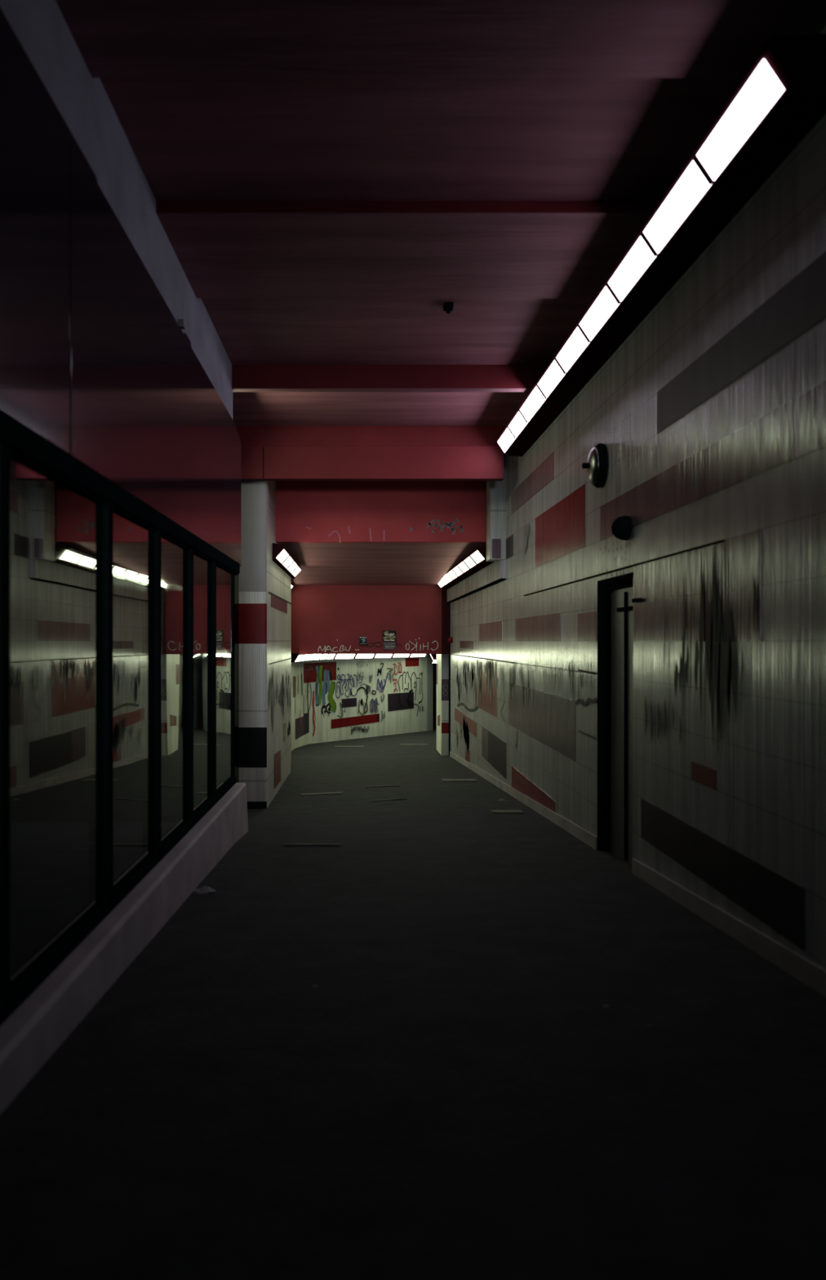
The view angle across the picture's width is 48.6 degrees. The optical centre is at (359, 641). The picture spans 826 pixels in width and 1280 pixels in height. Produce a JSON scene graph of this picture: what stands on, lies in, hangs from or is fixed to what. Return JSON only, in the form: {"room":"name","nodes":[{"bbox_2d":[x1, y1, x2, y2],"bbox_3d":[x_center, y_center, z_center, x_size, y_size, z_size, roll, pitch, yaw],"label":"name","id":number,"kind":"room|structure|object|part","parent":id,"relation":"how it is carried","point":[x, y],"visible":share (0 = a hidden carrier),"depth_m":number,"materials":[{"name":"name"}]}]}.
{"room":"underground pedestrian passage","nodes":[
{"label":"underground pedestrian passage","id":0,"kind":"room"},
{"bbox_2d":[0,0,234,776],"bbox_3d":[-2.786,0.200,8.650,3.228,5.600,21.500,0,0,0],"label":"wall","id":1,"kind":"structure","parent":0,"point":[82,100],"depth_m":4.34,"materials":[{"name":"concrete"}]},
{"bbox_2d":[0,408,239,1026],"bbox_3d":[-1.180,0.288,3.275,0.120,2.032,10.550,0,0,0],"label":"window","id":2,"kind":"structure","parent":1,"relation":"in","point":[117,618],"depth_m":3.87,"materials":[{"name":"clear glass"}]},
{"bbox_3d":[-1.166,0.283,3.533,0.012,1.807,1.155,0,0,0],"label":"pane","id":3,"kind":"part","parent":2,"relation":"part of","materials":[{"name":"clear glass"}]},
{"bbox_3d":[-1.180,1.191,3.200,0.100,0.226,10.400,0,0,0],"label":"rail","id":4,"kind":"part","parent":2,"relation":"part of","materials":[{"name":"black metal"}]},
{"bbox_3d":[-1.180,-0.671,3.275,0.120,0.113,10.550,0,0,0],"label":"rail","id":5,"kind":"part","parent":2,"relation":"part of","materials":[{"name":"black metal"}]},
{"bbox_3d":[-1.166,0.293,4.660,0.012,1.826,0.940,0,0,0],"label":"pane","id":6,"kind":"part","parent":2,"relation":"part of","materials":[{"name":"clear glass"}]},
{"bbox_3d":[-1.166,0.301,5.675,0.012,1.843,0.930,0,0,0],"label":"pane","id":7,"kind":"part","parent":2,"relation":"part of","materials":[{"name":"clear glass"}]},
{"bbox_3d":[-1.166,0.309,6.675,0.012,1.859,0.910,0,0,0],"label":"pane","id":8,"kind":"part","parent":2,"relation":"part of","materials":[{"name":"clear glass"}]},
{"bbox_3d":[-1.166,0.317,7.735,0.012,1.875,1.050,0,0,0],"label":"pane","id":9,"kind":"part","parent":2,"relation":"part of","materials":[{"name":"clear glass"}]},
{"bbox_2d":[0,7,241,566],"bbox_3d":[-1.208,-1.395,3.480,0.104,1.330,10.960,0,0,0],"label":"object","id":10,"kind":"structure","parent":1,"relation":"attached to","point":[95,361],"depth_m":3.93,"materials":[{"name":"black"}]},
{"bbox_2d":[0,782,248,1114],"bbox_3d":[-1.150,1.497,3.200,0.260,0.718,10.400,0,0,0],"label":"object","id":11,"kind":"structure","parent":1,"relation":"attached to","point":[28,1037],"depth_m":3.84,"materials":[{"name":"concrete"}]},
{"bbox_2d":[178,319,185,329],"bbox_3d":[-1.153,-2.060,5.930,0.037,0.050,0.060,0,0,0],"label":"bracket","id":12,"kind":"object","parent":1,"relation":"attached to","point":[181,322],"visible":0.88,"depth_m":5.90,"materials":[{"name":"metal"}]},
{"bbox_2d":[291,653,436,751],"bbox_3d":[1.956,1.425,22.119,5.835,2.550,10.620,0,0,14],"label":"wall","id":13,"kind":"structure","parent":0,"point":[344,699],"depth_m":22.99,"materials":[{"name":"white"}]},
{"bbox_2d":[291,653,426,662],"bbox_3d":[-0.248,0.325,21.924,1.199,0.230,7.209,0,0,27],"label":"strip light","id":14,"kind":"object","parent":13,"relation":"attached to","point":[301,657],"visible":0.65,"depth_m":21.96,"materials":[{"name":"white plastic"}]},
{"bbox_2d":[294,654,302,662],"bbox_3d":[-1.248,0.357,18.895,0.085,0.135,0.513,0,0,6],"label":"diffuser","id":15,"kind":"object","parent":14,"relation":"attached to","point":[300,656],"depth_m":18.84,"materials":[{"name":"white plastic"}]},
{"bbox_2d":[300,654,307,661],"bbox_3d":[-1.185,0.357,19.469,0.085,0.135,0.464,0,0,7],"label":"diffuser","id":16,"kind":"object","parent":14,"relation":"attached to","point":[304,656],"depth_m":19.43,"materials":[{"name":"white plastic"}]},
{"bbox_2d":[305,653,311,660],"bbox_3d":[-1.110,0.357,19.941,0.085,0.135,0.319,0,0,12],"label":"diffuser","id":17,"kind":"object","parent":14,"relation":"attached to","point":[308,656],"depth_m":19.92,"materials":[{"name":"white plastic"}]},
{"bbox_2d":[309,653,316,660],"bbox_3d":[-1.030,0.357,20.315,0.085,0.135,0.268,0,0,12],"label":"diffuser","id":18,"kind":"object","parent":14,"relation":"attached to","point":[312,658],"depth_m":20.29,"materials":[{"name":"white plastic"}]},
{"bbox_2d":[314,653,321,659],"bbox_3d":[-0.934,0.357,20.661,0.085,0.135,0.279,0,0,19],"label":"diffuser","id":19,"kind":"object","parent":14,"relation":"attached to","point":[317,656],"depth_m":20.64,"materials":[{"name":"white plastic"}]},
{"bbox_2d":[320,653,328,659],"bbox_3d":[-0.809,0.357,21.009,0.085,0.135,0.285,0,0,21],"label":"diffuser","id":20,"kind":"object","parent":14,"relation":"attached to","point":[323,656],"depth_m":20.99,"materials":[{"name":"white plastic"}]},
{"bbox_2d":[326,653,335,659],"bbox_3d":[-0.656,0.357,21.382,0.085,0.135,0.346,0,0,23],"label":"diffuser","id":21,"kind":"object","parent":14,"relation":"attached to","point":[330,656],"depth_m":21.37,"materials":[{"name":"white plastic"}]},
{"bbox_2d":[335,653,355,658],"bbox_3d":[-0.334,0.357,21.898,0.085,0.135,0.710,0,0,37],"label":"diffuser","id":22,"kind":"object","parent":14,"relation":"attached to","point":[337,655],"depth_m":21.90,"materials":[{"name":"white plastic"}]},
{"bbox_2d":[355,653,374,658],"bbox_3d":[0.148,0.357,22.547,0.085,0.135,0.709,0,0,37],"label":"diffuser","id":23,"kind":"object","parent":14,"relation":"attached to","point":[357,655],"depth_m":22.55,"materials":[{"name":"white plastic"}]},
{"bbox_2d":[374,653,392,657],"bbox_3d":[0.630,0.357,23.197,0.085,0.135,0.709,0,0,37],"label":"diffuser","id":24,"kind":"object","parent":14,"relation":"attached to","point":[376,655],"depth_m":23.20,"materials":[{"name":"white plastic"}]},
{"bbox_2d":[393,653,409,657],"bbox_3d":[1.112,0.357,23.847,0.085,0.135,0.709,0,0,37],"label":"diffuser","id":25,"kind":"object","parent":14,"relation":"attached to","point":[394,655],"depth_m":23.85,"materials":[{"name":"white plastic"}]},
{"bbox_2d":[410,653,426,657],"bbox_3d":[1.594,0.357,24.497,0.085,0.135,0.709,0,0,37],"label":"diffuser","id":26,"kind":"object","parent":14,"relation":"attached to","point":[411,655],"depth_m":24.50,"materials":[{"name":"white plastic"}]},
{"bbox_2d":[0,727,825,1279],"bbox_3d":[0.150,1.814,14.000,8.700,1.500,32.000,0,0,0],"label":"floor","id":27,"kind":"structure","parent":0,"point":[455,1095],"depth_m":2.84,"materials":[{"name":"concrete"}]},
{"bbox_2d":[191,885,216,894],"bbox_3d":[-0.959,1.522,5.585,0.166,0.046,0.120,0,0,0],"label":"paper scrap","id":28,"kind":"object","parent":27,"relation":"on","point":[206,890],"visible":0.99,"depth_m":5.56,"materials":[{"name":"paper"}]},
{"bbox_2d":[234,480,292,808],"bbox_3d":[-1.335,-0.155,12.772,0.490,4.810,3.904,0,0,0],"label":"column","id":29,"kind":"structure","parent":27,"relation":"on","point":[263,603],"depth_m":10.82,"materials":[{"name":"white concrete"}]},
{"bbox_2d":[272,542,302,578],"bbox_3d":[-1.020,-1.130,13.270,0.153,0.220,3.500,0,0,0],"label":"strip light","id":30,"kind":"object","parent":29,"relation":"attached to","point":[282,557],"visible":1,"depth_m":12.42,"materials":[{"name":"white plastic"}]},
{"bbox_2d":[275,549,288,563],"bbox_3d":[-1.007,-1.112,11.980,0.104,0.114,0.780,0,0,0],"label":"diffuser","id":31,"kind":"object","parent":30,"relation":"attached to","point":[282,556],"depth_m":11.93,"materials":[{"name":"white plastic"}]},
{"bbox_2d":[282,556,293,568],"bbox_3d":[-1.007,-1.112,12.840,0.104,0.114,0.780,0,0,0],"label":"diffuser","id":32,"kind":"object","parent":30,"relation":"attached to","point":[288,562],"depth_m":12.86,"materials":[{"name":"white plastic"}]},
{"bbox_2d":[287,561,297,573],"bbox_3d":[-1.007,-1.112,13.700,0.104,0.114,0.780,0,0,0],"label":"diffuser","id":33,"kind":"object","parent":30,"relation":"attached to","point":[293,566],"depth_m":13.72,"materials":[{"name":"white plastic"}]},
{"bbox_2d":[291,566,301,576],"bbox_3d":[-1.007,-1.112,14.560,0.104,0.114,0.780,0,0,0],"label":"diffuser","id":34,"kind":"object","parent":30,"relation":"attached to","point":[298,569],"depth_m":14.54,"materials":[{"name":"white plastic"}]},
{"bbox_2d":[284,843,340,846],"bbox_3d":[-0.380,1.653,7.378,0.456,0.026,0.066,0,0,0],"label":"floor strip","id":35,"kind":"object","parent":27,"relation":"on","point":[285,844],"visible":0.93,"depth_m":7.35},
{"bbox_2d":[300,791,342,795],"bbox_3d":[-0.491,1.993,11.877,0.539,0.053,0.109,0,0,0],"label":"floor strip","id":36,"kind":"object","parent":27,"relation":"on","point":[333,793],"visible":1,"depth_m":11.83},
{"bbox_2d":[334,746,364,746],"bbox_3d":[-0.233,2.412,20.824,0.661,0.025,0.197,0,0,0],"label":"floor strip","id":37,"kind":"object","parent":27,"relation":"on","point":[335,746],"visible":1,"depth_m":20.75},
{"bbox_2d":[365,785,399,787],"bbox_3d":[0.320,1.984,12.427,0.463,0.044,0.083,0,0,0],"label":"floor strip","id":38,"kind":"object","parent":27,"relation":"on","point":[378,785],"visible":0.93,"depth_m":12.39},
{"bbox_2d":[370,797,407,801],"bbox_3d":[0.348,1.896,10.855,0.438,0.057,0.063,0,0,0],"label":"floor strip","id":39,"kind":"object","parent":27,"relation":"on","point":[405,798],"visible":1,"depth_m":10.82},
{"bbox_2d":[400,743,428,745],"bbox_3d":[1.276,2.419,21.265,0.650,0.025,0.180,0,0,0],"label":"floor strip","id":40,"kind":"object","parent":27,"relation":"on","point":[400,744],"visible":1,"depth_m":21.17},
{"bbox_2d":[436,653,450,755],"bbox_3d":[1.815,1.400,19.485,0.211,2.400,1.530,0,0,0],"label":"pillar","id":41,"kind":"structure","parent":27,"relation":"on","point":[443,660],"depth_m":19.00,"materials":[{"name":"grey tile"}]},
{"bbox_2d":[440,778,477,781],"bbox_3d":[1.444,2.018,13.204,0.497,0.044,0.345,0,0,0],"label":"floor strip","id":42,"kind":"object","parent":27,"relation":"on","point":[442,780],"visible":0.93,"depth_m":13.16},
{"bbox_2d":[489,809,524,813],"bbox_3d":[1.539,1.788,9.533,0.320,0.036,0.225,0,0,0],"label":"floor strip","id":43,"kind":"object","parent":27,"relation":"on","point":[494,811],"visible":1,"depth_m":9.47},
{"bbox_2d":[55,0,825,585],"bbox_3d":[1.000,-1.300,13.500,10.000,3.000,31.000,0,0,0],"label":"ceiling","id":44,"kind":"structure","parent":0,"point":[212,100],"depth_m":4.43,"materials":[{"name":"red paint"}]},
{"bbox_2d":[235,425,503,480],"bbox_3d":[0.070,-2.228,10.796,3.240,0.665,0.308,0,0,0],"label":"ceiling beam","id":45,"kind":"structure","parent":44,"relation":"attached to","point":[268,452],"depth_m":10.65,"materials":[{"name":"red paint"}]},
{"bbox_2d":[291,585,450,653],"bbox_3d":[-0.015,-0.465,18.835,3.770,1.470,0.230,0,0,0],"label":"ceiling beam","id":46,"kind":"structure","parent":44,"relation":"attached to","point":[326,619],"depth_m":18.80,"materials":[{"name":"red paint"}]},
{"bbox_2d":[359,635,366,645],"bbox_3d":[0.075,0.000,18.787,0.149,0.199,0.021,0,0,0],"label":"poster","id":47,"kind":"object","parent":46,"relation":"attached to","point":[362,639],"visible":1,"depth_m":18.78,"materials":[{"name":"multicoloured paper"}]},
{"bbox_2d":[382,631,395,641],"bbox_3d":[0.619,-0.102,18.787,0.276,0.226,0.021,0,0,0],"label":"poster","id":48,"kind":"object","parent":46,"relation":"attached to","point":[388,636],"visible":1,"depth_m":18.78,"materials":[{"name":"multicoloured paper"}]},
{"bbox_2d":[383,642,395,649],"bbox_3d":[0.627,0.099,18.787,0.249,0.155,0.021,0,0,0],"label":"poster","id":49,"kind":"object","parent":46,"relation":"attached to","point":[387,646],"visible":1,"depth_m":18.78,"materials":[{"name":"grey paper"}]},
{"bbox_2d":[275,480,486,542],"bbox_3d":[0.275,-1.925,12.071,2.790,1.269,0.158,0,0,0],"label":"ceiling beam","id":50,"kind":"structure","parent":44,"relation":"attached to","point":[307,511],"depth_m":12.00,"materials":[{"name":"red paint"}]},
{"bbox_2d":[231,364,547,391],"bbox_3d":[0.203,-2.440,8.440,3.325,0.240,0.120,0,0,0],"label":"ceiling beam","id":51,"kind":"structure","parent":44,"relation":"attached to","point":[245,378],"depth_m":8.38,"materials":[{"name":"red paint"}]},
{"bbox_2d":[155,200,659,297],"bbox_3d":[0.343,-2.514,5.915,3.045,0.092,1.310,0,0,0],"label":"ceiling beam","id":52,"kind":"structure","parent":44,"relation":"attached to","point":[224,249],"depth_m":5.70,"materials":[{"name":"red paint"}]},
{"bbox_2d":[430,653,436,662],"bbox_3d":[1.862,0.380,23.014,0.116,0.291,2.437,0,0,3],"label":"strip light","id":53,"kind":"object","parent":44,"relation":"attached to","point":[433,655],"visible":0.71,"depth_m":22.30,"materials":[{"name":"white plastic"}]},
{"bbox_2d":[443,302,453,313],"bbox_3d":[0.672,-2.506,6.880,0.070,0.069,0.100,0,0,0],"label":"ceiling box","id":54,"kind":"object","parent":44,"relation":"attached to","point":[448,306],"visible":1,"depth_m":6.84,"materials":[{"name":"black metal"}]},
{"bbox_2d":[438,545,494,589],"bbox_3d":[1.708,-1.163,15.295,0.319,0.225,6.570,0,0,0],"label":"strip light","id":55,"kind":"object","parent":44,"relation":"attached to","point":[475,561],"visible":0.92,"depth_m":13.91,"materials":[{"name":"white plastic"}]},
{"bbox_2d":[438,581,444,587],"bbox_3d":[1.610,-1.144,18.143,0.100,0.119,0.734,0,0,0],"label":"diffuser","id":56,"kind":"object","parent":55,"relation":"attached to","point":[440,584],"depth_m":18.11,"materials":[{"name":"white plastic"}]},
{"bbox_2d":[440,577,447,584],"bbox_3d":[1.610,-1.144,17.329,0.100,0.119,0.734,0,0,0],"label":"diffuser","id":57,"kind":"object","parent":55,"relation":"attached to","point":[443,580],"depth_m":17.34,"materials":[{"name":"white plastic"}]},
{"bbox_2d":[444,573,452,582],"bbox_3d":[1.610,-1.144,16.516,0.100,0.119,0.734,0,0,0],"label":"diffuser","id":58,"kind":"object","parent":55,"relation":"attached to","point":[446,576],"depth_m":16.55,"materials":[{"name":"white plastic"}]},
{"bbox_2d":[448,569,457,579],"bbox_3d":[1.610,-1.144,15.702,0.100,0.119,0.734,0,0,0],"label":"diffuser","id":59,"kind":"object","parent":55,"relation":"attached to","point":[452,575],"depth_m":15.73,"materials":[{"name":"white plastic"}]},
{"bbox_2d":[453,566,462,576],"bbox_3d":[1.610,-1.144,14.888,0.100,0.119,0.734,0,0,0],"label":"diffuser","id":60,"kind":"object","parent":55,"relation":"attached to","point":[456,570],"depth_m":14.90,"materials":[{"name":"white plastic"}]},
{"bbox_2d":[457,561,468,572],"bbox_3d":[1.610,-1.144,14.074,0.100,0.119,0.734,0,0,0],"label":"diffuser","id":61,"kind":"object","parent":55,"relation":"attached to","point":[462,566],"depth_m":14.11,"materials":[{"name":"white plastic"}]},
{"bbox_2d":[464,556,475,568],"bbox_3d":[1.610,-1.144,13.261,0.100,0.119,0.734,0,0,0],"label":"diffuser","id":62,"kind":"object","parent":55,"relation":"attached to","point":[469,562],"depth_m":13.27,"materials":[{"name":"white plastic"}]},
{"bbox_2d":[471,550,484,564],"bbox_3d":[1.610,-1.144,12.447,0.100,0.119,0.734,0,0,0],"label":"diffuser","id":63,"kind":"object","parent":55,"relation":"attached to","point":[477,557],"depth_m":12.42,"materials":[{"name":"white plastic"}]},
{"bbox_2d":[448,25,825,996],"bbox_3d":[2.079,0.200,9.356,0.442,5.600,22.711,0,0,0],"label":"wall","id":64,"kind":"structure","parent":0,"point":[709,417],"depth_m":4.91,"materials":[{"name":"white tile"}]},
{"bbox_2d":[447,636,453,643],"bbox_3d":[1.820,-0.020,18.300,0.100,0.118,0.118,0,0,0],"label":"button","id":65,"kind":"object","parent":64,"relation":"attached to","point":[450,639],"visible":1,"depth_m":18.26,"materials":[{"name":"red plastic"}]},
{"bbox_2d":[447,453,506,602],"bbox_3d":[1.765,-1.663,15.172,0.210,1.755,7.156,0,0,0],"label":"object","id":66,"kind":"structure","parent":64,"relation":"attached to","point":[495,573],"depth_m":11.62,"materials":[{"name":"grey concrete"}]},
{"bbox_2d":[582,443,608,488],"bbox_3d":[1.792,-1.350,7.018,0.155,0.339,0.339,0,0,0],"label":"bell","id":67,"kind":"object","parent":64,"relation":"attached to","point":[597,464],"visible":1,"depth_m":6.91,"materials":[{"name":"black metal"}]},
{"bbox_3d":[1.742,-1.350,7.018,0.055,0.044,0.044,0,0,0],"label":"knob","id":68,"kind":"part","parent":67,"relation":"part of","materials":[{"name":"black metal"}]},
{"bbox_3d":[1.840,-1.350,7.018,0.060,0.339,0.339,0,0,0],"label":"plate","id":69,"kind":"part","parent":67,"relation":"part of","materials":[{"name":"black metal"}]},
{"bbox_2d":[597,572,642,864],"bbox_3d":[1.914,0.605,6.580,0.148,2.150,1.120,0,0,0],"label":"door","id":70,"kind":"structure","parent":64,"relation":"in","point":[622,600],"depth_m":6.78,"materials":[{"name":"grey paint"}]},
{"bbox_3d":[1.926,0.580,6.685,0.124,2.100,0.910,0,0,0],"label":"frame","id":71,"kind":"part","parent":70,"relation":"part of","materials":[{"name":"black metal"}]},
{"bbox_2d":[611,515,632,540],"bbox_3d":[1.816,-0.784,6.333,0.124,0.172,0.169,0,0,0],"label":"lamp","id":72,"kind":"object","parent":64,"relation":"attached to","point":[621,527],"depth_m":6.27,"materials":[{"name":"black metal"}]},
{"bbox_2d":[524,539,724,595],"bbox_3d":[1.865,-0.514,7.480,0.010,0.012,5.640,0,0,0],"label":"trim","id":73,"kind":"structure","parent":64,"relation":"attached to","point":[721,540],"depth_m":6.05,"materials":[{"name":"black metal"}]},
{"bbox_2d":[496,33,825,456],"bbox_3d":[1.715,-2.229,6.983,0.304,0.231,6.942,0,0,0],"label":"strip light","id":74,"kind":"object","parent":64,"relation":"attached to","point":[781,97],"visible":1,"depth_m":4.56,"materials":[{"name":"white plastic"}]},
{"bbox_2d":[497,427,515,452],"bbox_3d":[1.618,-2.211,10.042,0.086,0.124,0.730,0,0,0],"label":"diffuser","id":75,"kind":"object","parent":74,"relation":"attached to","point":[506,440],"depth_m":10.01,"materials":[{"name":"white plastic"}]},
{"bbox_2d":[508,411,526,437],"bbox_3d":[1.618,-2.211,9.315,0.086,0.124,0.656,0,0,0],"label":"diffuser","id":76,"kind":"object","parent":74,"relation":"attached to","point":[517,424],"depth_m":9.32,"materials":[{"name":"white plastic"}]},
{"bbox_2d":[520,386,546,422],"bbox_3d":[1.618,-2.211,8.524,0.086,0.124,0.858,0,0,0],"label":"diffuser","id":77,"kind":"object","parent":74,"relation":"attached to","point":[535,402],"depth_m":8.50,"materials":[{"name":"white plastic"}]},
{"bbox_2d":[537,360,564,397],"bbox_3d":[1.618,-2.211,7.700,0.086,0.124,0.720,0,0,0],"label":"diffuser","id":78,"kind":"object","parent":74,"relation":"attached to","point":[552,380],"depth_m":7.69,"materials":[{"name":"white plastic"}]},
{"bbox_2d":[555,326,590,373],"bbox_3d":[1.618,-2.211,6.937,0.086,0.124,0.739,0,0,0],"label":"diffuser","id":79,"kind":"object","parent":74,"relation":"attached to","point":[576,346],"depth_m":6.91,"materials":[{"name":"white plastic"}]},
{"bbox_2d":[579,285,619,341],"bbox_3d":[1.618,-2.211,6.173,0.086,0.124,0.720,0,0,0],"label":"diffuser","id":80,"kind":"object","parent":74,"relation":"attached to","point":[604,308],"depth_m":6.15,"materials":[{"name":"white plastic"}]},
{"bbox_2d":[608,235,656,302],"bbox_3d":[1.618,-2.211,5.437,0.086,0.124,0.684,0,0,0],"label":"diffuser","id":81,"kind":"object","parent":74,"relation":"attached to","point":[638,261],"depth_m":5.41,"materials":[{"name":"white plastic"}]},
{"bbox_2d":[643,160,711,253],"bbox_3d":[1.618,-2.211,4.678,0.086,0.124,0.766,0,0,0],"label":"diffuser","id":82,"kind":"object","parent":74,"relation":"attached to","point":[691,190],"depth_m":4.64,"materials":[{"name":"white plastic"}]},
{"bbox_2d":[696,58,785,181],"bbox_3d":[1.618,-2.211,3.910,0.086,0.124,0.702,0,0,0],"label":"diffuser","id":83,"kind":"object","parent":74,"relation":"attached to","point":[763,86],"depth_m":3.87,"materials":[{"name":"white plastic"}]}
]}

